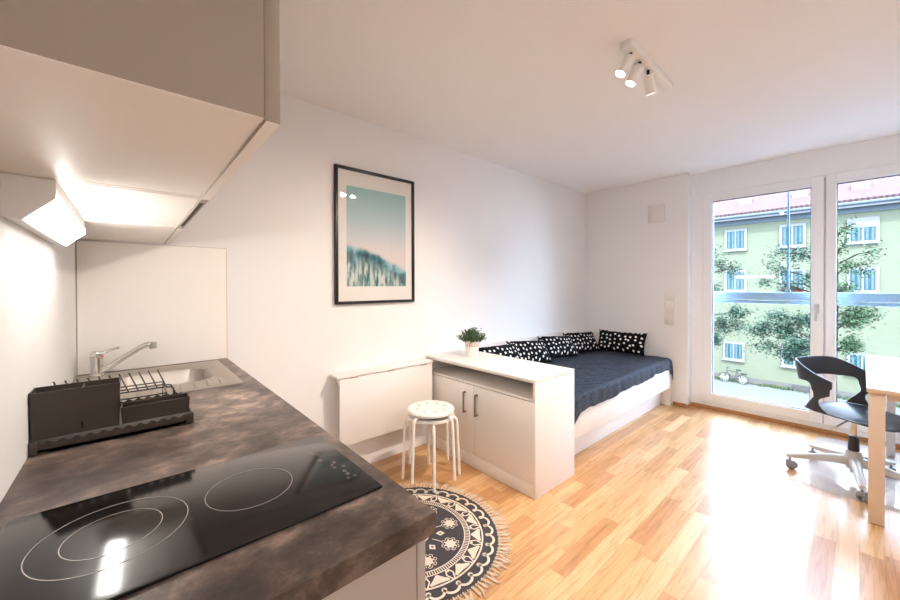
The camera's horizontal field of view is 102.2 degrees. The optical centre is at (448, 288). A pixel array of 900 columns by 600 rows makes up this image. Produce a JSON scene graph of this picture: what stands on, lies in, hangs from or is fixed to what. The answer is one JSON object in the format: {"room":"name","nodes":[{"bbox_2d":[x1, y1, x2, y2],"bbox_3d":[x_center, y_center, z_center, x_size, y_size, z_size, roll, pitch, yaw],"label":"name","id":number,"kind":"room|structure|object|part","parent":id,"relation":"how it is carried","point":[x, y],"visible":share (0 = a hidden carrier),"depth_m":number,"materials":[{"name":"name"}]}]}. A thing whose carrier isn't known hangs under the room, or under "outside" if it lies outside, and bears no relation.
{"room":"studio apartment","nodes":[
{"label":"studio apartment","id":0,"kind":"room"},
{"bbox_2d":[0,198,76,502],"bbox_3d":[-0.153,0.058,-0.261,0.200,2.533,5.009,-1,1,-41],"label":"wall","id":1,"kind":"structure","parent":0,"point":[38,275],"depth_m":0.88,"materials":[{"name":"white paint"}]},
{"bbox_2d":[0,172,208,227],"bbox_3d":[-0.946,-0.556,1.048,0.345,0.655,0.606,-1,1,-41],"label":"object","id":2,"kind":"object","parent":1,"relation":"attached to","point":[93,202],"visible":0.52,"depth_m":0.99,"materials":[{"name":"beige laminate"}]},
{"bbox_3d":[-0.953,-0.239,1.043,0.324,0.018,0.570,-1,1,-41],"label":"board","id":3,"kind":"part","parent":2,"relation":"part of","materials":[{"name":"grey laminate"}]},
{"bbox_3d":[-0.823,-0.244,1.158,0.019,0.028,0.603,-1,1,-41],"label":"rail","id":4,"kind":"part","parent":2,"relation":"part of","materials":[{"name":"metal"}]},
{"bbox_2d":[78,220,182,243],"bbox_3d":[-1.374,-0.557,1.534,0.345,0.657,0.688,-1,1,-41],"label":"upper cabinet","id":5,"kind":"object","parent":1,"relation":"attached to","point":[95,230],"visible":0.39,"depth_m":1.51,"materials":[{"name":"beige laminate"}]},
{"bbox_2d":[0,0,279,199],"bbox_3d":[-0.553,-0.552,0.600,0.345,0.657,0.585,-1,1,-41],"label":"upper cabinet","id":6,"kind":"object","parent":1,"relation":"attached to","point":[172,97],"visible":1,"depth_m":0.46,"materials":[{"name":"beige laminate"}]},
{"bbox_2d":[0,173,84,245],"bbox_3d":[-1.056,-0.183,0.972,0.075,0.088,0.644,-1,1,-41],"label":"light","id":7,"kind":"object","parent":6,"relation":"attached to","point":[40,206],"visible":1,"depth_m":0.75,"materials":[{"name":"white plastic"}]},
{"bbox_2d":[26,194,84,245],"bbox_3d":[-1.047,-0.170,0.985,0.044,0.059,0.624,-1,1,-41],"label":"diffuser","id":8,"kind":"object","parent":7,"relation":"attached to","point":[50,215],"depth_m":0.85,"materials":[{"name":"white plastic"}]},
{"bbox_3d":[-0.560,-0.236,0.595,0.324,0.018,0.549,-1,1,-41],"label":"board","id":9,"kind":"part","parent":6,"relation":"part of","materials":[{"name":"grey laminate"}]},
{"bbox_3d":[-0.373,-0.552,0.380,0.324,0.654,0.018,-1,1,-41],"label":"panel","id":10,"kind":"part","parent":6,"relation":"part of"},
{"bbox_3d":[-0.431,-0.554,0.707,0.020,0.656,0.582,-1,1,-41],"label":"door","id":11,"kind":"part","parent":6,"relation":"part of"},
{"bbox_2d":[75,93,584,462],"bbox_3d":[0.044,0.030,3.380,5.304,2.533,0.200,-1,1,-41],"label":"wall","id":12,"kind":"structure","parent":0,"point":[500,250],"depth_m":2.70,"materials":[{"name":"white paint"}]},
{"bbox_2d":[76,240,226,374],"bbox_3d":[-1.500,0.087,1.885,0.604,0.628,0.006,-1,1,-41],"label":"panel","id":13,"kind":"object","parent":12,"relation":"attached to","point":[129,295],"visible":0.99,"depth_m":1.86,"materials":[{"name":"white laminate"}]},
{"bbox_2d":[334,164,414,304],"bbox_3d":[-0.533,-0.374,2.717,0.666,0.967,0.026,-1,1,-41],"label":"framed picture","id":14,"kind":"object","parent":12,"relation":"attached to","point":[374,245],"visible":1,"depth_m":2.69,"materials":[{"name":"black wood"}]},
{"bbox_2d":[346,185,405,285],"bbox_3d":[-0.529,-0.372,2.720,0.502,0.713,0.001,-1,1,-41],"label":"print","id":15,"kind":"object","parent":14,"relation":"attached to","point":[375,217],"depth_m":2.71},
{"bbox_2d":[330,358,432,445],"bbox_3d":[-0.470,0.823,2.717,0.814,0.480,0.121,-1,1,-41],"label":"table","id":16,"kind":"object","parent":12,"relation":"attached to","point":[374,401],"visible":0.93,"depth_m":2.62,"materials":[{"name":"white laminate"}]},
{"bbox_2d":[330,358,432,379],"bbox_3d":[-0.471,0.592,2.716,0.814,0.018,0.120,-1,1,-41],"label":"shelf","id":17,"kind":"object","parent":16,"relation":"attached to","point":[399,366],"depth_m":2.65,"materials":[{"name":"white laminate"}]},
{"bbox_2d":[280,0,899,193],"bbox_3d":[1.694,-1.326,1.488,5.304,0.200,5.209,-1,1,-41],"label":"ceiling","id":18,"kind":"structure","parent":0,"point":[530,87],"depth_m":2.10,"materials":[{"name":"paint"}]},
{"bbox_2d":[615,38,672,95],"bbox_3d":[1.084,-1.147,1.997,0.599,0.162,0.089,-1,1,-41],"label":"ceiling spotlight","id":19,"kind":"object","parent":18,"relation":"attached to","point":[634,54],"visible":1,"depth_m":1.90,"materials":[{"name":"white metal"}]},
{"bbox_2d":[370,404,899,599],"bbox_3d":[1.701,1.382,1.508,5.304,0.150,5.209,-1,1,-41],"label":"floor","id":20,"kind":"structure","parent":0,"point":[676,502],"depth_m":2.05,"materials":[{"name":"brown wood"}]},
{"bbox_2d":[322,540,424,599],"bbox_3d":[-0.456,0.883,0.721,0.625,0.871,0.621,-1,1,-41],"label":"base cabinet","id":21,"kind":"object","parent":20,"relation":"on","point":[402,577],"visible":0.02,"depth_m":0.62,"materials":[{"name":"beige laminate"}]},
{"bbox_2d":[0,358,435,599],"bbox_3d":[-0.877,0.425,1.175,0.605,0.039,1.898,-1,1,-41],"label":"countertop","id":22,"kind":"structure","parent":21,"relation":"on","point":[313,558],"depth_m":0.71,"materials":[{"name":"stone"}]},
{"bbox_2d":[28,369,193,456],"bbox_3d":[-0.991,0.331,1.097,0.329,0.150,0.307,-1,1,-41],"label":"dish rack","id":23,"kind":"object","parent":22,"relation":"on","point":[78,413],"visible":1,"depth_m":0.97,"materials":[{"name":"black plastic"}]},
{"bbox_2d":[89,341,156,376],"bbox_3d":[-1.526,0.328,1.708,0.241,0.140,0.052,0,1,-35],"label":"mixer tap","id":24,"kind":"object","parent":22,"relation":"on","point":[97,368],"visible":1,"depth_m":1.67,"materials":[{"name":"silver metal"}]},
{"bbox_3d":[-1.583,0.293,1.672,0.101,0.041,0.046,-1,1,-41],"label":"lever","id":25,"kind":"part","parent":24,"relation":"part of","materials":[{"name":"silver metal"}]},
{"bbox_3d":[-1.518,0.323,1.712,0.200,0.131,0.027,0,1,-32],"label":"spout","id":26,"kind":"part","parent":24,"relation":"part of","materials":[{"name":"silver metal"}]},
{"bbox_2d":[72,360,243,401],"bbox_3d":[-1.281,0.469,1.595,0.552,0.152,0.620,-1,1,-41],"label":"sink","id":27,"kind":"object","parent":22,"relation":"in","point":[189,377],"visible":0.56,"depth_m":1.71,"materials":[{"name":"metal"}]},
{"bbox_2d":[0,435,381,599],"bbox_3d":[-0.451,0.405,0.685,0.549,0.006,0.335,-1,1,-41],"label":"cooktop","id":28,"kind":"object","parent":22,"relation":"in","point":[115,545],"visible":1,"depth_m":0.62,"materials":[{"name":"black glass"}]},
{"bbox_3d":[-0.253,0.832,0.900,0.019,0.759,0.618,-1,1,-41],"label":"door","id":29,"kind":"part","parent":21,"relation":"part of","materials":[{"name":"white wood"}]},
{"bbox_2d":[401,412,460,492],"bbox_3d":[-0.119,1.083,2.513,0.321,0.442,0.321,0,1,40],"label":"round stool","id":30,"kind":"object","parent":20,"relation":"on","point":[433,422],"visible":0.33,"depth_m":2.48,"materials":[{"name":"white metal"}]},
{"bbox_3d":[-0.232,1.094,2.497,0.187,0.420,0.020,0,0,-8],"label":"leg","id":31,"kind":"part","parent":30,"relation":"part of","materials":[{"name":"white metal"}]},
{"bbox_3d":[-0.136,1.093,2.626,0.020,0.420,0.187,0,0,-8],"label":"leg","id":32,"kind":"part","parent":30,"relation":"part of","materials":[{"name":"white metal"}]},
{"bbox_3d":[-0.120,0.873,2.511,0.322,0.022,0.322,0,0,-8],"label":"seat","id":33,"kind":"part","parent":30,"relation":"part of","materials":[{"name":"white plastic"}]},
{"bbox_2d":[407,400,455,484],"bbox_3d":[-0.120,1.038,2.499,0.321,0.442,0.321,0,0,-13],"label":"round stool","id":34,"kind":"object","parent":30,"relation":"on","point":[428,409],"visible":0.99,"depth_m":2.41,"materials":[{"name":"white metal"}]},
{"bbox_3d":[-0.212,1.048,2.565,0.187,0.420,0.020,0,1,36],"label":"leg","id":35,"kind":"part","parent":34,"relation":"part of","materials":[{"name":"white metal"}]},
{"bbox_3d":[-0.186,1.050,2.406,0.020,0.420,0.187,0,1,36],"label":"leg","id":36,"kind":"part","parent":34,"relation":"part of","materials":[{"name":"white metal"}]},
{"bbox_3d":[-0.121,0.828,2.497,0.322,0.022,0.322,0,1,36],"label":"seat","id":37,"kind":"part","parent":34,"relation":"part of","materials":[{"name":"white plastic"}]},
{"bbox_3d":[-0.054,1.048,2.591,0.020,0.420,0.187,0,1,36],"label":"leg","id":38,"kind":"part","parent":34,"relation":"part of","materials":[{"name":"white metal"}]},
{"bbox_3d":[-0.028,1.049,2.433,0.187,0.420,0.020,0,1,36],"label":"leg","id":39,"kind":"part","parent":34,"relation":"part of","materials":[{"name":"white metal"}]},
{"bbox_3d":[-0.103,1.095,2.401,0.020,0.420,0.187,0,0,-8],"label":"leg","id":40,"kind":"part","parent":30,"relation":"part of","materials":[{"name":"white metal"}]},
{"bbox_3d":[-0.007,1.094,2.530,0.187,0.420,0.020,0,0,-8],"label":"leg","id":41,"kind":"part","parent":30,"relation":"part of","materials":[{"name":"white metal"}]},
{"bbox_2d":[399,481,510,599],"bbox_3d":[-0.184,1.304,1.927,1.035,0.008,1.039,-1,1,-41],"label":"round rug","id":42,"kind":"object","parent":20,"relation":"on","point":[463,549],"visible":0.42,"depth_m":1.84,"materials":[{"name":"grey fabric"}]},
{"bbox_2d":[426,349,573,499],"bbox_3d":[0.336,0.931,2.780,0.489,0.740,1.088,-1,1,-41],"label":"sideboard","id":43,"kind":"object","parent":20,"relation":"on","point":[515,416],"visible":0.78,"depth_m":2.47,"materials":[{"name":"white laminate"}]},
{"bbox_3d":[-0.005,0.939,3.191,0.459,0.718,0.018,-1,1,-41],"label":"panel","id":44,"kind":"part","parent":43,"relation":"part of","materials":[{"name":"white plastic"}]},
{"bbox_3d":[0.038,0.956,2.802,0.016,0.505,0.444,-1,1,-41],"label":"door","id":45,"kind":"part","parent":43,"relation":"part of","materials":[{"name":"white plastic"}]},
{"bbox_3d":[0.116,0.837,2.679,0.027,0.154,0.012,-1,1,-41],"label":"handle","id":46,"kind":"part","parent":43,"relation":"part of","materials":[{"name":"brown metal"}]},
{"bbox_2d":[456,327,485,356],"bbox_3d":[0.189,0.433,3.004,0.269,0.251,0.240,-1,1,-41],"label":"potted plant","id":47,"kind":"object","parent":43,"relation":"on","point":[472,339],"visible":1,"depth_m":2.96,"materials":[{"name":"green plant"}]},
{"bbox_3d":[0.194,0.497,2.996,0.118,0.122,0.118,-1,1,-41],"label":"pot","id":48,"kind":"part","parent":47,"relation":"part of","materials":[{"name":"white ceramic"}]},
{"bbox_3d":[0.194,0.837,2.590,0.027,0.154,0.012,-1,1,-41],"label":"handle","id":49,"kind":"part","parent":43,"relation":"part of","materials":[{"name":"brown metal"}]},
{"bbox_2d":[432,365,532,401],"bbox_3d":[0.343,0.692,2.784,0.444,0.016,1.050,-1,1,-41],"label":"shelf","id":50,"kind":"object","parent":43,"relation":"attached to","point":[513,389],"depth_m":2.67,"materials":[{"name":"white laminate"}]},
{"bbox_3d":[0.361,0.958,2.435,0.016,0.505,0.528,-1,1,-41],"label":"door","id":51,"kind":"part","parent":43,"relation":"part of","materials":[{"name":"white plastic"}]},
{"bbox_3d":[0.700,0.944,2.388,0.459,0.718,0.018,-1,1,-41],"label":"panel","id":52,"kind":"part","parent":43,"relation":"part of","materials":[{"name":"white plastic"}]},
{"bbox_2d":[479,328,670,454],"bbox_3d":[1.331,0.913,3.689,2.182,0.757,1.019,-1,1,-41],"label":"bed","id":53,"kind":"object","parent":20,"relation":"on","point":[597,422],"visible":0.28,"depth_m":3.28,"materials":[{"name":"white wood"}]},
{"bbox_3d":[1.637,0.979,3.293,2.076,0.231,0.020,-1,1,-41],"label":"rail","id":54,"kind":"part","parent":53,"relation":"part of","materials":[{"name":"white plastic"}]},
{"bbox_3d":[2.102,1.064,4.352,0.020,0.440,0.996,-1,1,-41],"label":"panel","id":55,"kind":"part","parent":53,"relation":"part of","materials":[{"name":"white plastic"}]},
{"bbox_2d":[865,355,899,526],"bbox_3d":[3.122,0.922,2.188,1.444,0.752,0.799,-1,1,-41],"label":"desk","id":56,"kind":"object","parent":20,"relation":"on","point":[882,372],"visible":1,"depth_m":2.00,"materials":[{"name":"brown wood"}]},
{"bbox_3d":[2.373,0.934,2.012,0.060,0.728,0.060,-1,1,-41],"label":"leg","id":57,"kind":"part","parent":56,"relation":"part of","materials":[{"name":"brown wood"}]},
{"bbox_3d":[3.395,0.927,2.785,0.045,0.732,0.045,-1,1,-41],"label":"leg","id":58,"kind":"part","parent":56,"relation":"part of","materials":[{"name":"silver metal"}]},
{"label":"chair mat","id":59,"kind":"object","parent":20,"relation":"on","visible":0},
{"bbox_2d":[786,356,899,502],"bbox_3d":[2.720,0.900,2.427,0.639,0.788,0.668,-1,1,-41],"label":"swivel chair","id":60,"kind":"object","parent":59,"relation":"on","point":[808,367],"visible":0.92,"depth_m":2.49,"materials":[{"name":"black plastic"},{"name":"grey rubber"},{"name":"chrome"}]},
{"bbox_3d":[2.576,1.172,2.544,0.308,0.083,0.052,0,1,32],"label":"arm","id":61,"kind":"part","parent":60,"relation":"part of","materials":[{"name":"silver metal"}]},
{"bbox_3d":[2.757,1.171,2.630,0.052,0.083,0.308,0,0,8],"label":"arm","id":62,"kind":"part","parent":60,"relation":"part of","materials":[{"name":"silver metal"}]},
{"bbox_3d":[2.700,0.667,2.568,0.495,0.325,0.292,0,0,-14],"label":"backrest","id":63,"kind":"part","parent":60,"relation":"part of","materials":[{"name":"black plastic"}]},
{"bbox_3d":[2.610,0.888,2.388,0.231,0.046,0.022,0,0,-19],"label":"lever","id":64,"kind":"part","parent":60,"relation":"part of","materials":[{"name":"silver metal"}]},
{"bbox_3d":[2.734,0.855,2.437,0.464,0.053,0.440,0,0,-14],"label":"seat","id":65,"kind":"part","parent":60,"relation":"part of","materials":[{"name":"black plastic"}]},
{"bbox_3d":[2.610,1.174,2.310,0.052,0.083,0.308,0,1,42],"label":"arm","id":66,"kind":"part","parent":60,"relation":"part of","materials":[{"name":"silver metal"}]},
{"bbox_3d":[2.914,1.172,2.477,0.308,0.083,0.052,0,0,-9],"label":"arm","id":67,"kind":"part","parent":60,"relation":"part of","materials":[{"name":"silver metal"}]},
{"bbox_3d":[2.825,1.174,2.289,0.052,0.083,0.308,0,1,-30],"label":"arm","id":68,"kind":"part","parent":60,"relation":"part of","materials":[{"name":"silver metal"}]},
{"bbox_2d":[585,173,691,404],"bbox_3d":[3.542,0.024,3.119,0.394,2.533,4.809,-1,1,-41],"label":"wall","id":69,"kind":"structure","parent":0,"point":[631,263],"depth_m":4.24,"materials":[{"name":"white paint"}]},
{"bbox_2d":[648,204,664,223],"bbox_3d":[2.369,-0.851,4.134,0.016,0.202,0.173,-1,1,-41],"label":"air vent","id":70,"kind":"object","parent":69,"relation":"in","point":[656,213],"visible":1,"depth_m":4.13,"materials":[{"name":"white plastic"}]},
{"bbox_2d":[665,292,674,324],"bbox_3d":[2.460,0.221,4.042,0.016,0.359,0.098,-1,1,-41],"label":"switch panel","id":71,"kind":"object","parent":69,"relation":"attached to","point":[669,296],"visible":1,"depth_m":4.03,"materials":[{"name":"plastic"}]},
{"bbox_2d":[673,401,899,448],"bbox_3d":[3.264,1.272,3.238,0.146,0.035,2.205,-1,1,-41],"label":"baseboard","id":72,"kind":"structure","parent":69,"relation":"attached to","point":[690,404],"depth_m":3.48,"materials":[{"name":"brown wood"}]},
{"bbox_2d":[691,134,899,402],"bbox_3d":[3.461,0.022,3.311,0.262,2.533,2.065,-1,1,-41],"label":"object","id":73,"kind":"structure","parent":69,"relation":"attached to","point":[885,150],"depth_m":3.42,"materials":[{"name":"white plastic"}]},
{"bbox_2d":[696,163,899,443],"bbox_3d":[3.384,0.139,3.214,0.147,2.302,2.020,-1,1,-41],"label":"window","id":74,"kind":"structure","parent":69,"relation":"in","point":[824,188],"depth_m":3.29,"materials":[{"name":"white plastic"}]},
{"bbox_3d":[3.068,0.101,3.597,0.076,2.223,0.909,-1,1,-41],"label":"sash","id":75,"kind":"part","parent":74,"relation":"part of","materials":[{"name":"white plastic"}]},
{"bbox_3d":[3.292,0.215,3.247,0.051,0.151,0.032,-1,1,-41],"label":"handle","id":76,"kind":"part","parent":74,"relation":"part of","materials":[{"name":"silver metal"}]},
{"bbox_3d":[3.687,0.105,2.893,0.076,2.223,0.947,-1,1,-41],"label":"sash","id":77,"kind":"part","parent":74,"relation":"part of","materials":[{"name":"white plastic"}]},
{"bbox_2d":[714,292,899,306],"bbox_3d":[3.511,0.096,3.353,0.060,0.115,2.600,-1,1,-41],"label":"balcony railing","id":78,"kind":"object","parent":69,"relation":"attached to","point":[852,299],"visible":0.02,"depth_m":3.47,"materials":[{"name":"blue metal"}]},
{"bbox_2d":[785,192,790,291],"bbox_3d":[3.329,-0.638,3.554,0.042,1.350,0.036,-1,1,-41],"label":"post","id":79,"kind":"object","parent":78,"relation":"on","point":[788,193],"visible":0.74,"depth_m":3.55,"materials":[{"name":"metal"}]},
{"label":"outside","id":80,"kind":"structure","parent":0,"visible":0},
{"bbox_2d":[713,378,899,414],"bbox_3d":[12.947,7.124,24.729,36.000,0.300,100.000,-1,1,-41],"label":"street","id":81,"kind":"structure","parent":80,"point":[768,394],"depth_m":24.02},
{"bbox_2d":[719,367,748,384],"bbox_3d":[20.875,6.404,26.608,0.583,1.096,1.764,-1,1,-41],"label":"bicycle","id":82,"kind":"object","parent":81,"relation":"on","point":[742,374],"visible":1,"depth_m":26.45,"materials":[{"name":"silver metal"}]},
{"bbox_3d":[20.874,6.323,26.608,0.044,0.679,1.099,-1,1,-41],"label":"frame","id":83,"kind":"part","parent":82,"relation":"part of","materials":[{"name":"paint"}]},
{"bbox_2d":[714,236,759,349],"bbox_3d":[12.738,2.304,16.647,1.328,9.470,2.945,-1,1,-41],"label":"street tree","id":84,"kind":"object","parent":81,"relation":"on","point":[735,312],"visible":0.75,"depth_m":16.55,"materials":[{"name":"green plant"}]},
{"bbox_2d":[738,242,809,367],"bbox_3d":[13.600,2.603,14.803,1.679,8.893,2.679,-1,1,-41],"label":"street tree","id":85,"kind":"object","parent":81,"relation":"on","point":[789,350],"visible":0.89,"depth_m":14.67,"materials":[{"name":"green plant"}]},
{"bbox_2d":[714,176,899,404],"bbox_3d":[22.942,-3.136,31.461,9.957,20.070,75.000,-1,1,-41],"label":"house","id":86,"kind":"structure","parent":81,"relation":"on","point":[744,227],"depth_m":24.73,"materials":[{"name":"painted plaster"},{"name":"red tile"},{"name":"zinc"}]},
{"bbox_3d":[21.139,4.674,27.356,0.010,1.060,0.450,-1,1,-41],"label":"pane","id":87,"kind":"part","parent":86,"relation":"part of","materials":[{"name":"blue glass"}]},
{"bbox_2d":[726,344,731,356],"bbox_3d":[21.137,4.674,27.348,0.004,1.000,0.333,-1,1,-41],"label":"curtain","id":88,"kind":"object","parent":86,"relation":"hanging from","point":[728,346],"depth_m":27.35,"materials":[{"name":"blue fabric"}]},
{"bbox_3d":[21.183,-0.555,27.253,0.010,1.260,0.460,-1,1,-41],"label":"pane","id":89,"kind":"part","parent":86,"relation":"part of","materials":[{"name":"blue glass"}]},
{"bbox_2d":[728,274,732,288],"bbox_3d":[21.180,-0.555,27.245,0.004,1.200,0.340,-1,1,-41],"label":"curtain","id":90,"kind":"object","parent":86,"relation":"hanging from","point":[730,282],"depth_m":27.25,"materials":[{"name":"blue fabric"}]},
{"bbox_3d":[21.175,-3.615,27.230,0.010,1.260,0.460,-1,1,-41],"label":"pane","id":91,"kind":"part","parent":86,"relation":"part of","materials":[{"name":"blue glass"}]},
{"bbox_2d":[728,232,733,247],"bbox_3d":[21.173,-3.615,27.222,0.004,1.200,0.340,-1,1,-41],"label":"curtain","id":92,"kind":"object","parent":86,"relation":"hanging from","point":[730,234],"depth_m":27.21,"materials":[{"name":"blue fabric"}]},
{"bbox_3d":[21.502,4.676,26.943,0.010,1.060,0.450,-1,1,-41],"label":"pane","id":93,"kind":"part","parent":86,"relation":"part of","materials":[{"name":"blue glass"}]},
{"bbox_2d":[735,344,740,357],"bbox_3d":[21.500,4.677,26.935,0.004,1.000,0.333,-1,1,-41],"label":"curtain","id":94,"kind":"object","parent":86,"relation":"hanging from","point":[737,346],"depth_m":26.94,"materials":[{"name":"blue fabric"}]},
{"bbox_3d":[21.552,-0.553,26.832,0.010,1.260,0.460,-1,1,-41],"label":"pane","id":95,"kind":"part","parent":86,"relation":"part of","materials":[{"name":"blue glass"}]},
{"bbox_2d":[737,273,742,288],"bbox_3d":[21.550,-0.553,26.824,0.004,1.200,0.340,-1,1,-41],"label":"curtain","id":96,"kind":"object","parent":86,"relation":"hanging from","point":[739,281],"depth_m":26.83,"materials":[{"name":"blue fabric"}]},
{"bbox_3d":[21.545,-3.613,26.809,0.010,1.260,0.460,-1,1,-41],"label":"pane","id":97,"kind":"part","parent":86,"relation":"part of","materials":[{"name":"blue glass"}]},
{"bbox_2d":[737,231,742,247],"bbox_3d":[21.543,-3.613,26.801,0.004,1.200,0.340,-1,1,-41],"label":"curtain","id":98,"kind":"object","parent":86,"relation":"hanging from","point":[739,233],"depth_m":26.81,"materials":[{"name":"blue fabric"}]},
{"bbox_2d":[738,198,752,205],"bbox_3d":[21.921,-6.334,26.793,0.500,0.400,0.800,-1,1,-41],"label":"roof vent","id":99,"kind":"object","parent":86,"relation":"attached to","point":[749,201],"depth_m":26.59,"materials":[{"name":"white"}]},
{"bbox_2d":[783,227,785,244],"bbox_3d":[23.213,-3.603,24.901,0.004,1.200,0.340,-1,1,-41],"label":"curtain","id":100,"kind":"object","parent":86,"relation":"hanging from","point":[784,228],"depth_m":24.99,"materials":[{"name":"blue fabric"}]},
{"bbox_3d":[23.215,-3.603,24.909,0.010,1.260,0.460,-1,1,-41],"label":"pane","id":101,"kind":"part","parent":86,"relation":"part of","materials":[{"name":"blue glass"}]},
{"bbox_2d":[794,273,800,286],"bbox_3d":[23.590,-0.540,24.503,0.004,1.200,0.340,-1,1,-41],"label":"curtain","id":102,"kind":"object","parent":86,"relation":"hanging from","point":[795,277],"depth_m":24.52,"materials":[{"name":"blue fabric"}]},
{"bbox_3d":[23.592,-0.540,24.512,0.010,1.260,0.460,-1,1,-41],"label":"pane","id":103,"kind":"part","parent":86,"relation":"part of","materials":[{"name":"blue glass"}]},
{"bbox_3d":[23.584,-3.600,24.488,0.010,1.260,0.460,-1,1,-41],"label":"pane","id":104,"kind":"part","parent":86,"relation":"part of","materials":[{"name":"blue glass"}]},
{"bbox_2d":[795,226,801,243],"bbox_3d":[23.582,-3.600,24.480,0.004,1.200,0.340,-1,1,-41],"label":"curtain","id":105,"kind":"object","parent":86,"relation":"hanging from","point":[798,229],"depth_m":24.46,"materials":[{"name":"blue fabric"}]},
{"bbox_2d":[792,191,808,198],"bbox_3d":[23.849,-6.322,24.599,0.500,0.400,0.800,-1,1,-41],"label":"roof vent","id":106,"kind":"object","parent":86,"relation":"attached to","point":[799,194],"depth_m":24.41,"materials":[{"name":"white"}]},
{"bbox_3d":[19.870,-4.858,28.752,0.115,0.270,73.000,-1,1,-41],"label":"cornice","id":107,"kind":"part","parent":86,"relation":"part of","materials":[{"name":"paint"}]},
{"bbox_3d":[25.331,4.700,22.587,0.010,1.060,0.450,-1,1,-41],"label":"pane","id":108,"kind":"part","parent":86,"relation":"part of","materials":[{"name":"blue glass"}]},
{"bbox_2d":[852,356,859,366],"bbox_3d":[25.329,4.700,22.579,0.004,1.000,0.333,-1,1,-41],"label":"curtain","id":109,"kind":"object","parent":86,"relation":"hanging from","point":[856,359],"depth_m":22.55,"materials":[{"name":"fabric"}]},
{"bbox_3d":[25.315,-0.530,22.551,0.010,1.260,0.460,-1,1,-41],"label":"pane","id":110,"kind":"part","parent":86,"relation":"part of","materials":[{"name":"blue glass"}]},
{"bbox_2d":[852,270,859,289],"bbox_3d":[25.313,-0.530,22.543,0.004,1.200,0.340,-1,1,-41],"label":"curtain","id":111,"kind":"object","parent":86,"relation":"hanging from","point":[856,278],"depth_m":22.53,"materials":[{"name":"blue fabric"}]},
{"bbox_2d":[852,228,859,240],"bbox_3d":[25.306,-3.365,22.521,0.004,0.750,0.340,-1,1,-41],"label":"curtain","id":112,"kind":"object","parent":86,"relation":"hanging from","point":[854,238],"depth_m":22.52,"materials":[{"name":"blue fabric"}]},
{"bbox_3d":[25.308,-3.365,22.530,0.010,0.810,0.460,-1,1,-41],"label":"pane","id":113,"kind":"part","parent":86,"relation":"part of","materials":[{"name":"blue glass"}]},
{"bbox_2d":[851,182,870,190],"bbox_3d":[25.644,-6.311,22.556,0.500,0.400,0.800,-1,1,-41],"label":"roof vent","id":114,"kind":"object","parent":86,"relation":"attached to","point":[862,186],"depth_m":22.38,"materials":[{"name":"white"}]},
{"bbox_3d":[25.482,-2.774,22.313,0.216,0.070,1.400,-1,1,-41],"label":"sill","id":115,"kind":"part","parent":86,"relation":"part of","materials":[{"name":"white"}]},
{"bbox_2d":[865,270,873,289],"bbox_3d":[25.682,-0.528,22.122,0.004,1.200,0.340,-1,1,-41],"label":"curtain","id":116,"kind":"object","parent":86,"relation":"hanging from","point":[869,282],"depth_m":22.13,"materials":[{"name":"blue fabric"}]},
{"bbox_3d":[25.685,-0.528,22.130,0.010,1.260,0.460,-1,1,-41],"label":"pane","id":117,"kind":"part","parent":86,"relation":"part of","materials":[{"name":"blue glass"}]},
{"bbox_3d":[25.678,-3.363,22.109,0.010,0.810,0.460,-1,1,-41],"label":"pane","id":118,"kind":"part","parent":86,"relation":"part of","materials":[{"name":"blue glass"}]},
{"bbox_2d":[866,227,873,239],"bbox_3d":[25.675,-3.362,22.101,0.004,0.750,0.340,-1,1,-41],"label":"curtain","id":119,"kind":"object","parent":86,"relation":"hanging from","point":[869,230],"depth_m":22.10,"materials":[{"name":"blue fabric"}]},
{"bbox_2d":[714,375,899,407],"bbox_3d":[22.622,6.807,25.232,0.802,0.280,20.045,-1,1,-41],"label":"grass","id":120,"kind":"structure","parent":81,"relation":"on","point":[715,376],"depth_m":25.28,"materials":[{"name":"green plant"}]},
{"bbox_2d":[837,211,891,359],"bbox_3d":[15.670,2.032,13.980,1.320,10.037,1.787,-1,1,-41],"label":"street tree","id":121,"kind":"object","parent":81,"relation":"on","point":[851,319],"visible":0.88,"depth_m":13.98,"materials":[{"name":"green plant"}]},
{"bbox_3d":[1.307,0.922,3.667,2.066,0.268,0.969,-1,1,-41],"label":"mattress","id":122,"kind":"object","parent":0,"visible":0},
{"bbox_2d":[545,350,672,424],"bbox_3d":[1.348,0.910,3.653,2.148,0.297,0.980,-1,1,-41],"label":"bedspread","id":123,"kind":"object","parent":122,"relation":"on","point":[600,376],"visible":0.59,"depth_m":3.42,"materials":[{"name":"fabric"}]},
{"bbox_2d":[479,343,520,358],"bbox_3d":[0.478,0.651,3.402,0.525,0.229,0.197,0,1,-36],"label":"pillow","id":124,"kind":"object","parent":123,"relation":"on","point":[509,350],"visible":0.4,"depth_m":3.38,"materials":[{"name":"fabric"}]},
{"bbox_2d":[506,340,550,362],"bbox_3d":[0.823,0.649,3.706,0.537,0.251,0.197,0,1,-33],"label":"pillow","id":125,"kind":"object","parent":123,"relation":"on","point":[536,351],"visible":0.75,"depth_m":3.65,"materials":[{"name":"fabric"}]},
{"bbox_2d":[537,335,577,357],"bbox_3d":[1.217,0.646,4.045,0.537,0.251,0.197,0,1,-33],"label":"pillow","id":126,"kind":"object","parent":123,"relation":"on","point":[557,346],"visible":0.82,"depth_m":3.97,"materials":[{"name":"fabric"}]},
{"bbox_2d":[563,331,599,351],"bbox_3d":[1.600,0.645,4.375,0.533,0.247,0.194,0,1,-32],"label":"pillow","id":127,"kind":"object","parent":123,"relation":"on","point":[582,341],"visible":0.79,"depth_m":4.30,"materials":[{"name":"fabric"}]},
{"bbox_2d":[598,329,647,355],"bbox_3d":[2.058,0.637,4.335,0.179,0.248,0.567,-1,1,-41],"label":"pillow","id":128,"kind":"object","parent":123,"relation":"on","point":[633,343],"visible":0.97,"depth_m":4.25,"materials":[{"name":"fabric"}]}
]}

